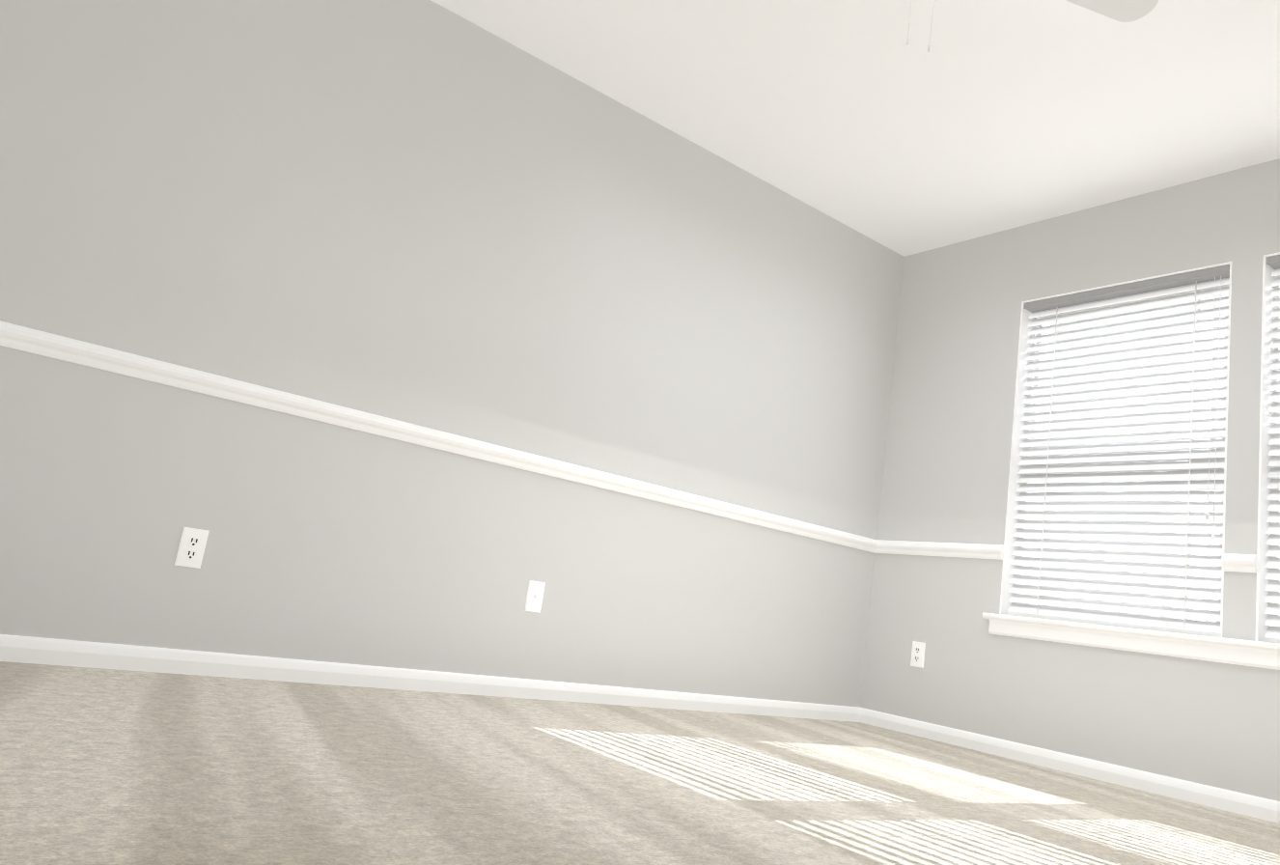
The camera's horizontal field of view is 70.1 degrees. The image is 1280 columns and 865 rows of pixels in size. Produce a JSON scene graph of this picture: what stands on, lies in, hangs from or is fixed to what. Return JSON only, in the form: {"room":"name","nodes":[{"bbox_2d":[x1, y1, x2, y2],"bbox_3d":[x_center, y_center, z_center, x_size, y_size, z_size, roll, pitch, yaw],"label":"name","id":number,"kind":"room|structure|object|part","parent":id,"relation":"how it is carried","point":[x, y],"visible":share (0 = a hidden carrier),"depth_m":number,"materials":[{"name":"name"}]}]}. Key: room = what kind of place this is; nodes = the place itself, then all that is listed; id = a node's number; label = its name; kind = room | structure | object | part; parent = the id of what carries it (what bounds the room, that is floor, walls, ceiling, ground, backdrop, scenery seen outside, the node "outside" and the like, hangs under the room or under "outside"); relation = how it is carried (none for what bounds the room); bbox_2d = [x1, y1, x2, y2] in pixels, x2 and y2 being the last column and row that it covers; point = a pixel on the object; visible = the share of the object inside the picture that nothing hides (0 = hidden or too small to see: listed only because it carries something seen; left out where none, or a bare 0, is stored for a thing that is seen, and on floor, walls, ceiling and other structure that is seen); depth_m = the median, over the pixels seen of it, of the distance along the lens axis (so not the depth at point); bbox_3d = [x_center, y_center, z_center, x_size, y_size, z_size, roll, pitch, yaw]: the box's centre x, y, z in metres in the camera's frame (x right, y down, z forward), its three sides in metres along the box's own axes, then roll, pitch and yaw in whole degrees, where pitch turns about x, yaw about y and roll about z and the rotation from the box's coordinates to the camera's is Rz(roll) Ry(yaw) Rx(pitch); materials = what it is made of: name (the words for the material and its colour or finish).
{"room":"empty bedroom","nodes":[
{"label":"empty bedroom","id":0,"kind":"room"},
{"bbox_2d":[0,0,903,707],"bbox_3d":[-0.433,-0.226,3.618,4.531,2.560,0.210,16,-13,-35],"label":"wall","id":1,"kind":"structure","parent":0,"point":[427,214],"depth_m":3.22,"materials":[{"name":"paint"}]},
{"bbox_2d":[174,527,209,568],"bbox_3d":[-1.350,0.347,2.751,0.072,0.116,0.009,16,-13,-35],"label":"electrical outlet","id":2,"kind":"object","parent":1,"relation":"attached to","point":[191,547],"visible":1,"depth_m":2.75,"materials":[{"name":"white plastic"}]},
{"bbox_2d":[0,634,861,722],"bbox_3d":[-0.479,0.936,3.353,3.957,0.069,0.014,16,-13,-35],"label":"baseboard","id":3,"kind":"structure","parent":1,"relation":"attached to","point":[102,655],"depth_m":3.04,"materials":[{"name":"white paint"}]},
{"bbox_2d":[0,320,876,553],"bbox_3d":[-0.354,0.129,3.502,3.957,0.066,0.026,16,-13,-35],"label":"trim","id":4,"kind":"structure","parent":1,"relation":"attached to","point":[46,344],"depth_m":3.10,"materials":[{"name":"white paint"}]},
{"bbox_2d":[524,580,545,612],"bbox_3d":[-0.393,0.619,3.440,0.070,0.114,0.016,16,-13,-35],"label":"outlet","id":5,"kind":"object","parent":1,"relation":"attached to","point":[535,597],"visible":1,"depth_m":3.44,"materials":[{"name":"white plastic"}]},
{"bbox_2d":[0,661,1279,864],"bbox_3d":[0.578,0.862,1.789,4.531,0.060,4.205,16,-13,-35],"label":"floor","id":6,"kind":"structure","parent":0,"point":[114,767],"depth_m":1.97,"materials":[{"name":"carpet"}]},
{"bbox_2d":[430,0,1279,256],"bbox_3d":[0.947,-1.596,2.259,4.531,0.120,4.205,16,-13,-35],"label":"ceiling","id":7,"kind":"structure","parent":0,"point":[981,118],"depth_m":3.46,"materials":[{"name":"white paint"}]},
{"bbox_2d":[905,0,1158,52],"bbox_3d":[0.824,-1.287,2.563,1.164,0.403,1.167,16,-13,-35],"label":"ceiling fan","id":8,"kind":"object","parent":7,"relation":"hanging from","point":[1125,11],"visible":1,"depth_m":2.64,"materials":[{"name":"white"}]},
{"bbox_3d":[1.243,-1.272,2.583,0.472,0.039,0.267,16,-13,-35],"label":"blade","id":9,"kind":"part","parent":8,"relation":"part of","materials":[{"name":"white"}]},
{"bbox_2d":[860,158,1279,801],"bbox_3d":[2.464,0.139,3.256,0.210,2.560,4.205,16,-13,-35],"label":"wall","id":10,"kind":"structure","parent":0,"point":[947,471],"depth_m":4.04,"materials":[{"name":"paint"}]},
{"bbox_2d":[910,640,925,667],"bbox_3d":[1.308,1.045,4.299,0.009,0.116,0.072,16,-13,-35],"label":"electrical outlet","id":11,"kind":"object","parent":10,"relation":"attached to","point":[918,654],"visible":1,"depth_m":4.29,"materials":[{"name":"white plastic"}]},
{"bbox_2d":[876,539,1003,559],"bbox_3d":[1.411,0.553,4.337,0.026,0.066,0.675,16,-13,-35],"label":"trim","id":12,"kind":"structure","parent":10,"relation":"attached to","point":[927,548],"depth_m":4.31,"materials":[{"name":"white paint"}]},
{"bbox_2d":[861,707,1279,823],"bbox_3d":[2.205,1.266,2.969,0.014,0.069,3.720,16,-13,-35],"label":"baseboard","id":13,"kind":"structure","parent":10,"relation":"attached to","point":[1266,809],"depth_m":3.56,"materials":[{"name":"white paint"}]},
{"bbox_2d":[982,261,1279,669],"bbox_3d":[2.317,0.097,3.450,0.262,1.548,1.992,16,-13,-35],"label":"window","id":14,"kind":"structure","parent":10,"relation":"in","point":[1039,318],"depth_m":3.80,"materials":[{"name":"white plastic"}]},
{"bbox_2d":[1036,306,1060,613],"bbox_3d":[1.817,0.099,4.067,0.004,1.411,0.005,16,-13,-35],"label":"blind cord","id":15,"kind":"object","parent":14,"relation":"hanging from","point":[1057,306],"depth_m":4.06,"materials":[{"name":"white fabric"}]},
{"bbox_3d":[1.902,0.777,3.708,0.044,0.019,0.866,16,-13,-35],"label":"window blind bottom rail","id":16,"kind":"part","parent":14,"relation":"part of","materials":[{"name":"white plastic"}]},
{"bbox_2d":[1007,277,1229,632],"bbox_3d":[2.006,0.084,3.841,0.031,1.410,0.866,16,-13,-35],"label":"window blind slats","id":17,"kind":"object","parent":14,"relation":"hanging from","point":[1160,599],"visible":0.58,"depth_m":3.80,"materials":[{"name":"grey plastic"}]},
{"bbox_3d":[1.990,0.427,3.802,0.042,0.717,0.848,16,-13,-35],"label":"window sash","id":18,"kind":"part","parent":14,"relation":"part of","materials":[{"name":"white plastic"}]},
{"bbox_3d":[2.096,-0.611,3.963,0.088,0.030,0.868,16,-13,-35],"label":"window blind head rail","id":19,"kind":"part","parent":14,"relation":"part of","materials":[{"name":"white plastic"}]},
{"bbox_3d":[2.122,-0.240,3.953,0.030,0.723,0.848,16,-13,-35],"label":"window sash","id":20,"kind":"part","parent":14,"relation":"part of","materials":[{"name":"white plastic"}]},
{"bbox_2d":[1183,280,1199,628],"bbox_3d":[2.169,0.062,3.596,0.004,1.411,0.005,16,-13,-35],"label":"blind cord","id":21,"kind":"object","parent":14,"relation":"hanging from","point":[1196,281],"depth_m":3.59,"materials":[{"name":"white fabric"}]},
{"bbox_2d":[1205,276,1215,519],"bbox_3d":[2.229,-0.147,3.562,0.011,0.982,0.011,0,-14,39],"label":"blind cord","id":22,"kind":"object","parent":14,"relation":"hanging from","point":[1207,510],"depth_m":3.54,"materials":[{"name":"white fabric"}]},
{"bbox_2d":[1208,275,1221,539],"bbox_3d":[2.237,-0.112,3.537,0.011,1.057,0.011,0,-14,39],"label":"blind cord","id":23,"kind":"object","parent":14,"relation":"hanging from","point":[1213,527],"depth_m":3.51,"materials":[{"name":"white fabric"}]},
{"bbox_2d":[1255,251,1279,643],"bbox_3d":[2.636,0.028,3.073,0.222,1.462,0.888,16,-13,-35],"label":"window","id":24,"kind":"structure","parent":10,"relation":"in","point":[1275,318],"depth_m":3.38,"materials":[{"name":"white plastic"}]},
{"bbox_3d":[2.496,0.714,2.914,0.044,0.019,0.866,16,-13,-35],"label":"window blind bottom rail","id":25,"kind":"part","parent":24,"relation":"part of","materials":[{"name":"white plastic"}]},
{"bbox_2d":[1264,268,1279,638],"bbox_3d":[2.600,0.021,3.046,0.031,1.410,0.866,16,-13,-35],"label":"blind slats","id":26,"kind":"object","parent":24,"relation":"hanging from","point":[1272,621],"visible":1,"depth_m":3.34,"materials":[{"name":"grey plastic"}]},
{"bbox_3d":[2.689,-0.674,3.168,0.088,0.030,0.868,16,-13,-35],"label":"window blind head rail","id":27,"kind":"part","parent":24,"relation":"part of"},
{"bbox_3d":[2.584,0.364,3.007,0.042,0.717,0.848,16,-13,-35],"label":"window sash","id":28,"kind":"part","parent":24,"relation":"part of","materials":[{"name":"white plastic"}]}
]}

